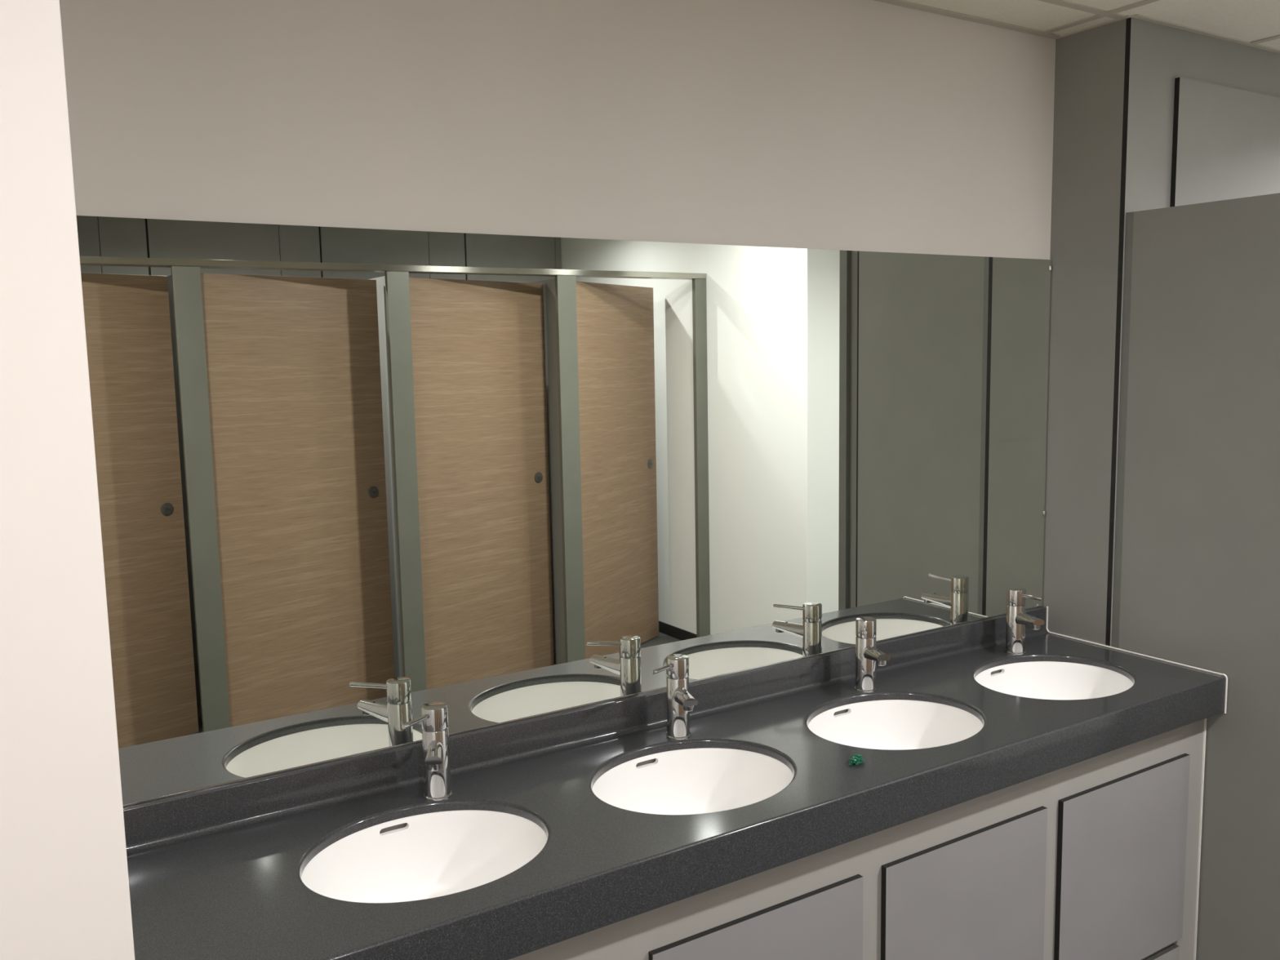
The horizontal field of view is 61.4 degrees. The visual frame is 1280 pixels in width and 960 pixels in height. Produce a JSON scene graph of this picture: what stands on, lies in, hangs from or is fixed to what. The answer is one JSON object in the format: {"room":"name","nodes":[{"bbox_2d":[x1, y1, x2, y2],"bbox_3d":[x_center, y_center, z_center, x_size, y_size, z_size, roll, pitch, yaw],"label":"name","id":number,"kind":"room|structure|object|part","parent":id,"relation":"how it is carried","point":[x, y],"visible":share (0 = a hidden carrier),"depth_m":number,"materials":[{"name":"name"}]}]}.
{"room":"public restroom","nodes":[
{"label":"public restroom","id":0,"kind":"room"},
{"bbox_2d":[0,0,134,959],"bbox_3d":[-0.948,0.299,1.315,0.493,2.472,0.646,-5,8,-32],"label":"wall","id":1,"kind":"structure","parent":0,"point":[64,890],"depth_m":1.12,"materials":[{"name":"white paint"}]},
{"bbox_2d":[59,0,1055,672],"bbox_3d":[-0.177,0.174,2.246,3.000,2.472,0.114,-5,8,-32],"label":"wall","id":2,"kind":"structure","parent":0,"point":[843,125],"depth_m":2.11,"materials":[{"name":"white paint"}]},
{"bbox_2d":[76,215,1053,806],"bbox_3d":[0.103,-0.025,2.329,2.406,0.954,0.010,-5,8,-32],"label":"mirror","id":3,"kind":"object","parent":2,"relation":"attached to","point":[351,482],"visible":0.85,"depth_m":2.10,"materials":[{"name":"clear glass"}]},
{"bbox_3d":[0.110,0.447,2.385,2.404,0.003,0.006,-5,8,-32],"label":"trim","id":4,"kind":"part","parent":3,"relation":"part of","materials":[{"name":"silver metal"}]},
{"bbox_2d":[873,0,1279,53],"bbox_3d":[1.923,-0.926,0.716,4.900,0.004,4.506,-5,8,-32],"label":"trim","id":5,"kind":"structure","parent":2,"relation":"attached to","point":[898,2],"depth_m":2.72,"materials":[{"name":"metal"}]},
{"bbox_2d":[1038,0,1279,44],"bbox_3d":[1.923,-0.926,0.715,4.900,0.003,4.505,-5,8,-32],"label":"grid","id":6,"kind":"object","parent":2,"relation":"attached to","point":[1099,13],"depth_m":2.62,"materials":[{"name":"metal"}]},
{"bbox_2d":[902,0,1279,49],"bbox_3d":[1.919,-0.929,0.721,5.100,0.001,4.720,-5,8,-32],"label":"ceiling","id":7,"kind":"structure","parent":0,"point":[1248,20],"depth_m":2.64,"materials":[{"name":"tile"}]},
{"bbox_2d":[1042,17,1279,646],"bbox_3d":[2.065,-0.013,3.457,2.100,2.472,0.217,-5,8,-32],"label":"wall","id":8,"kind":"structure","parent":0,"point":[1090,65],"depth_m":2.83,"materials":[{"name":"grey paint"}]},
{"bbox_2d":[1169,76,1279,207],"bbox_3d":[1.860,-0.560,3.131,1.106,1.045,0.013,-5,8,-32],"label":"access panel","id":9,"kind":"object","parent":8,"relation":"attached to","point":[1226,140],"visible":0.29,"depth_m":2.90,"materials":[{"name":"grey laminate"}]},
{"bbox_3d":[1.966,1.555,1.017,5.100,0.060,4.720,-5,8,-32],"label":"floor","id":10,"kind":"structure","parent":0,"visible":0},
{"bbox_2d":[509,916,635,959],"bbox_3d":[-0.440,1.050,1.796,0.751,0.847,0.474,-5,8,-32],"label":"vanity cabinet","id":11,"kind":"object","parent":10,"relation":"on","point":[615,941],"visible":0.25,"depth_m":1.74,"materials":[{"name":"grey laminate"}]},
{"bbox_2d":[123,606,1227,959],"bbox_3d":[0.255,0.551,2.176,2.405,0.165,0.531,-5,8,-32],"label":"countertop","id":12,"kind":"structure","parent":11,"relation":"on","point":[215,873],"depth_m":1.94,"materials":[{"name":"black stone"}]},
{"bbox_2d":[301,809,547,902],"bbox_3d":[-0.349,0.710,1.792,0.442,0.182,0.375,-5,8,-32],"label":"washbasin","id":13,"kind":"object","parent":12,"relation":"in","point":[433,855],"visible":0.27,"depth_m":1.93,"materials":[{"name":"white ceramic"}]},
{"bbox_2d":[401,702,452,800],"bbox_3d":[-0.380,0.498,1.929,0.071,0.170,0.132,-1,7,-2],"label":"tap","id":14,"kind":"object","parent":12,"relation":"on","point":[433,717],"visible":1,"depth_m":1.95,"materials":[{"name":"silver metal"}]},
{"bbox_3d":[-0.396,0.427,1.906,0.010,0.015,0.077,2,7,23],"label":"lever","id":15,"kind":"part","parent":14,"relation":"part of","materials":[{"name":"silver metal"}]},
{"bbox_3d":[-0.364,0.487,1.911,0.032,0.032,0.094,-2,7,-8],"label":"spout","id":16,"kind":"part","parent":14,"relation":"part of","materials":[{"name":"silver metal"}]},
{"bbox_2d":[651,653,697,739],"bbox_3d":[0.087,0.456,2.212,0.094,0.170,0.124,1,7,19],"label":"tap","id":17,"kind":"object","parent":12,"relation":"on","point":[680,702],"visible":1,"depth_m":2.23,"materials":[{"name":"silver metal"}]},
{"bbox_3d":[0.046,0.384,2.194,0.010,0.015,0.077,3,8,33],"label":"lever","id":18,"kind":"part","parent":17,"relation":"part of","materials":[{"name":"silver metal"}]},
{"bbox_3d":[0.091,0.445,2.195,0.032,0.032,0.094,-2,7,-12],"label":"spout","id":19,"kind":"part","parent":17,"relation":"part of","materials":[{"name":"silver metal"}]},
{"bbox_2d":[591,747,793,814],"bbox_3d":[0.102,0.668,2.075,0.442,0.182,0.375,-5,8,-32],"label":"washbasin","id":20,"kind":"object","parent":12,"relation":"in","point":[700,780],"visible":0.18,"depth_m":2.22,"materials":[{"name":"white ceramic"}]},
{"bbox_2d":[848,754,864,765],"bbox_3d":[0.418,0.542,2.092,0.042,0.015,0.023,-5,8,-32],"label":"scrap","id":21,"kind":"object","parent":12,"relation":"on","point":[857,759],"visible":1,"depth_m":2.09,"materials":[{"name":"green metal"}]},
{"bbox_2d":[854,616,890,693],"bbox_3d":[0.531,0.414,2.495,0.059,0.170,0.132,-2,7,-4],"label":"tap","id":22,"kind":"object","parent":12,"relation":"on","point":[867,655],"visible":1,"depth_m":2.52,"materials":[{"name":"silver metal"}]},
{"bbox_3d":[0.517,0.342,2.470,0.010,0.015,0.077,0,7,13],"label":"lever","id":23,"kind":"part","parent":22,"relation":"part of","materials":[{"name":"silver metal"}]},
{"bbox_3d":[0.541,0.403,2.478,0.032,0.032,0.094,-2,7,-10],"label":"spout","id":24,"kind":"part","parent":22,"relation":"part of","materials":[{"name":"silver metal"}]},
{"bbox_2d":[807,699,982,750],"bbox_3d":[0.554,0.626,2.358,0.442,0.182,0.375,-5,8,-32],"label":"washbasin","id":25,"kind":"object","parent":12,"relation":"in","point":[886,724],"visible":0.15,"depth_m":2.50,"materials":[{"name":"white ceramic"}]},
{"bbox_2d":[1004,586,1044,654],"bbox_3d":[0.991,0.371,2.780,0.052,0.170,0.131,-3,7,-12],"label":"tap","id":26,"kind":"object","parent":12,"relation":"on","point":[1017,619],"visible":1,"depth_m":2.80,"materials":[{"name":"silver metal"}]},
{"bbox_3d":[0.994,0.361,2.761,0.032,0.032,0.094,-3,7,-12],"label":"spout","id":27,"kind":"part","parent":26,"relation":"part of","materials":[{"name":"silver metal"}]},
{"bbox_3d":[1.001,0.299,2.755,0.010,0.015,0.077,-4,7,-20],"label":"lever","id":28,"kind":"part","parent":26,"relation":"part of","materials":[{"name":"silver metal"}]},
{"bbox_2d":[974,661,1133,699],"bbox_3d":[1.005,0.584,2.641,0.442,0.182,0.375,-5,8,-32],"label":"washbasin","id":29,"kind":"object","parent":12,"relation":"in","point":[1045,680],"visible":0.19,"depth_m":2.79,"materials":[{"name":"white ceramic"}]},
{"bbox_2d":[634,834,871,959],"bbox_3d":[0.102,0.999,2.136,0.533,0.847,0.474,-5,8,-32],"label":"vanity cabinet","id":30,"kind":"object","parent":10,"relation":"on","point":[817,906],"visible":0.43,"depth_m":1.93,"materials":[{"name":"grey laminate"}]},
{"bbox_3d":[0.222,0.998,1.940,0.473,0.468,0.013,-5,8,-32],"label":"door","id":31,"kind":"part","parent":30,"relation":"part of","materials":[{"name":"grey laminate"}]},
{"bbox_2d":[870,772,1051,959],"bbox_3d":[0.552,0.957,2.418,0.533,0.847,0.474,-5,8,-32],"label":"vanity cabinet","id":32,"kind":"object","parent":10,"relation":"on","point":[968,880],"visible":0.55,"depth_m":2.20,"materials":[{"name":"grey laminate"}]},
{"bbox_2d":[1046,718,1206,959],"bbox_3d":[1.026,0.913,2.715,0.588,0.847,0.474,-5,8,-32],"label":"vanity cabinet","id":33,"kind":"object","parent":10,"relation":"on","point":[1126,822],"visible":0.32,"depth_m":2.50,"materials":[{"name":"grey laminate"}]},
{"bbox_3d":[1.128,1.254,2.543,0.462,0.185,0.015,-5,8,-32],"label":"kick panel","id":34,"kind":"part","parent":33,"relation":"part of","materials":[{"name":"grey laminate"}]},
{"bbox_2d":[1111,192,1279,959],"bbox_3d":[1.425,0.342,2.588,0.038,1.995,0.621,-5,8,-32],"label":"partition","id":35,"kind":"object","parent":10,"relation":"on","point":[1197,572],"depth_m":2.60,"materials":[{"name":"grey laminate"}]}
]}

